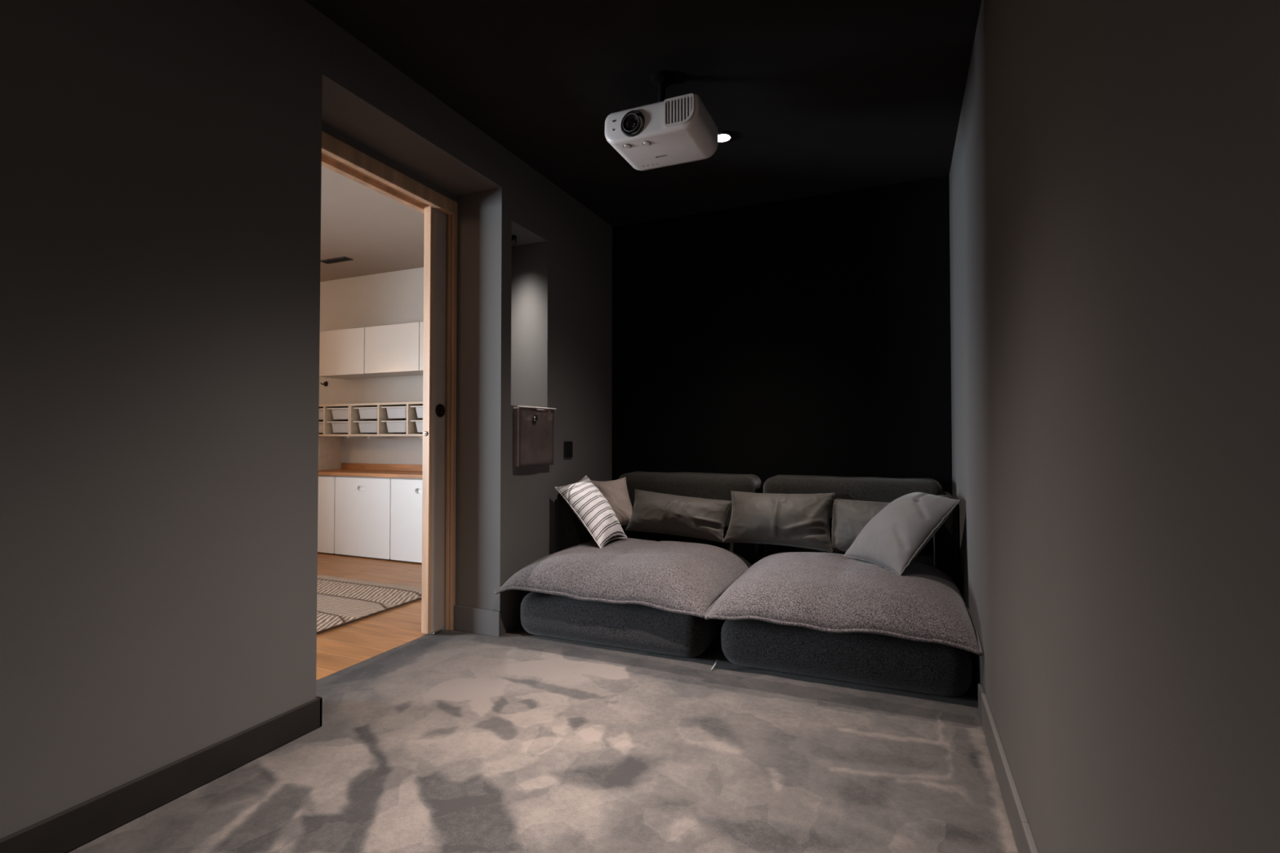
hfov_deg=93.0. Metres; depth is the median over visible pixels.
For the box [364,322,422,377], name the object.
upper cabinet
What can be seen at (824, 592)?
seat cushion
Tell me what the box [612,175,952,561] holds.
wall
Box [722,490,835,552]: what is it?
throw pillow
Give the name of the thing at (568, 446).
light switch
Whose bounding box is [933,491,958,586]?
cushion
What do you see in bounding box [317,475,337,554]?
base cabinet
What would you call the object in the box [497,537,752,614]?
seat cushion
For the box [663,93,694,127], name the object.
grille
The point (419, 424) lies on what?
tub
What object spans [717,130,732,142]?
recessed light
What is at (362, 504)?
base cabinet
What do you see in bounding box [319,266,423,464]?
wall
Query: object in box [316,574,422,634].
jute rug
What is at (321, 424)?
tray
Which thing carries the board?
on the countertop
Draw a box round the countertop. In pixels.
[318,462,422,478]
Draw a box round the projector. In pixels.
[604,70,718,170]
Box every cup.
[359,485,367,490]
[417,488,422,493]
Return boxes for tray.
[318,422,323,432]
[319,408,323,420]
[326,407,348,419]
[326,421,348,432]
[353,407,377,419]
[353,421,377,432]
[381,406,406,419]
[381,420,406,432]
[410,405,422,417]
[410,420,422,432]
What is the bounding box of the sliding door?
[421,205,447,634]
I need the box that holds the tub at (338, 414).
[331,408,348,419]
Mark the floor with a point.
(518, 740)
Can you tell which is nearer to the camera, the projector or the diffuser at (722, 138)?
the projector
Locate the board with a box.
[318,436,341,470]
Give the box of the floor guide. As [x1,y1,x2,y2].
[428,629,441,635]
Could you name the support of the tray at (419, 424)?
on the shelf at (382, 415)
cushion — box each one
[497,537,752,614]
[556,488,599,551]
[618,471,761,564]
[708,551,978,650]
[763,475,942,566]
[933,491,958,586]
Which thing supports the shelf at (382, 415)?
attached to the wall at (395, 297)
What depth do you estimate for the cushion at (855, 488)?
3.32 m
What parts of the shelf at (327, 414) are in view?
panel, panel, panel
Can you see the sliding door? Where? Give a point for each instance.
(435, 235)
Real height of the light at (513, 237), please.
0.034 m
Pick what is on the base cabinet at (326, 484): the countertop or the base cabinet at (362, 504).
the countertop
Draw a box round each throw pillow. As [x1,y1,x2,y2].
[555,475,626,548]
[590,477,632,525]
[626,488,732,542]
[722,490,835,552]
[831,497,917,557]
[842,492,960,575]
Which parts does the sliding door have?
panel, finger pull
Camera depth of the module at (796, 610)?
2.49 m
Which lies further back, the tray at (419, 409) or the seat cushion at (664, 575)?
the tray at (419, 409)
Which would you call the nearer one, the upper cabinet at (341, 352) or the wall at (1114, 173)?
the wall at (1114, 173)
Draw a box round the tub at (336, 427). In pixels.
[331,422,348,432]
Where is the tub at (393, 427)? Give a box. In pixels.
[386,422,406,432]
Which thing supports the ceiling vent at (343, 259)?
in the ceiling
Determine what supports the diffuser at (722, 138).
attached to the recessed light at (724, 136)
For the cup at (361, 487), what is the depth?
5.09 m
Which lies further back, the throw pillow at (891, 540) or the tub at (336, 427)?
the tub at (336, 427)
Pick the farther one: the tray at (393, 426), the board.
the board
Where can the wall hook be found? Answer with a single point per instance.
(326, 383)
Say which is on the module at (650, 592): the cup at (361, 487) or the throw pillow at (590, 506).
the throw pillow at (590, 506)
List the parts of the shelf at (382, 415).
panel, panel, panel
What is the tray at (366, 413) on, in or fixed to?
in the shelf at (382, 415)
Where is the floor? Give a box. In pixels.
[67,552,1017,852]
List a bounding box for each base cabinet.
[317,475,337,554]
[334,475,392,559]
[390,477,422,563]
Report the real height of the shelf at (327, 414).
0.297 m
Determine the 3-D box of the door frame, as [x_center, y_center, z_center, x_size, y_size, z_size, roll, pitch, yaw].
[-1.231,-0.072,2.763,0.146,2.250,1.095,0,-1,23]
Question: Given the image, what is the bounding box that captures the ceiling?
[304,0,982,281]
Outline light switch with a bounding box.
[564,441,573,457]
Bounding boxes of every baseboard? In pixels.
[0,696,322,852]
[453,604,500,636]
[977,683,1038,852]
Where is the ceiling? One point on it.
(814, 97)
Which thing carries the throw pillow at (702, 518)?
on the module at (650, 592)
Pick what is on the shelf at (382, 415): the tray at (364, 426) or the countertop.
the tray at (364, 426)
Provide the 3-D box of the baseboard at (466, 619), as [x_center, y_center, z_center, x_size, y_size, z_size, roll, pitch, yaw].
[-0.839,0.996,3.113,0.291,0.128,0.014,0,-1,23]
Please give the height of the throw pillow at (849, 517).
0.276 m
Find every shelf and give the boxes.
[318,404,367,438]
[349,401,422,438]
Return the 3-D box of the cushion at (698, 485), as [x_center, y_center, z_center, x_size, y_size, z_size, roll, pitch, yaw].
[0.303,0.569,3.831,0.895,0.550,0.305,0,-1,23]
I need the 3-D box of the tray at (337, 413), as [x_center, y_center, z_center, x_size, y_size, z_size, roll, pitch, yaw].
[-2.593,-0.111,5.429,0.276,0.098,0.268,0,-1,23]
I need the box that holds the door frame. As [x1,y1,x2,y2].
[321,130,457,631]
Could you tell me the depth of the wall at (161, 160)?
1.76 m
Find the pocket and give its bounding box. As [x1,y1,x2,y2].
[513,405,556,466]
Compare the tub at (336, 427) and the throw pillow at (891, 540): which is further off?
the tub at (336, 427)
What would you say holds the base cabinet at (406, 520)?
on the floor
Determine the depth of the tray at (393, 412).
5.08 m
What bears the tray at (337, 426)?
on the shelf at (327, 414)
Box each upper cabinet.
[319,327,392,379]
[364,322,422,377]
[419,321,423,370]
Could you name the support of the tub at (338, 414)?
in the tray at (337, 413)
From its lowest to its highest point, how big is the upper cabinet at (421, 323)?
0.395 m
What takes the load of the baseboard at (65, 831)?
attached to the wall at (161, 160)
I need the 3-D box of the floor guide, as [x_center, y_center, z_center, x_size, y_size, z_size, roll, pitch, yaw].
[-1.059,1.055,3.122,0.050,0.011,0.060,0,-1,23]
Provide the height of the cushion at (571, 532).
0.471 m
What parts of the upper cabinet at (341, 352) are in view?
door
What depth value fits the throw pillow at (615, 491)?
3.72 m
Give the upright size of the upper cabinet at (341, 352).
0.395 m
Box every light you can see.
[511,235,516,243]
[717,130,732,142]
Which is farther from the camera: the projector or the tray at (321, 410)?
the tray at (321, 410)
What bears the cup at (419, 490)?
on the base cabinet at (406, 520)
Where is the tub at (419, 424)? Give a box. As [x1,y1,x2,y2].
[415,421,422,432]
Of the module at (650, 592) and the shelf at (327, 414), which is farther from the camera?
the shelf at (327, 414)
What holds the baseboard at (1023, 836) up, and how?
attached to the wall at (1114, 173)
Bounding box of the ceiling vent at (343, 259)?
[320,256,353,264]
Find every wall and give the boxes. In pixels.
[0,0,612,839]
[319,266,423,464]
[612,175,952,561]
[949,0,1279,852]
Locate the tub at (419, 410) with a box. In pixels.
[415,407,422,417]
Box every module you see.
[493,471,761,657]
[704,475,983,697]
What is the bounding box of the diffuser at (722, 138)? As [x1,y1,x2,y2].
[718,134,730,142]
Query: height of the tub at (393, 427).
0.088 m
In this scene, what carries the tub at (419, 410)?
in the tray at (419, 409)
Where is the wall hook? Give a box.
[320,381,328,386]

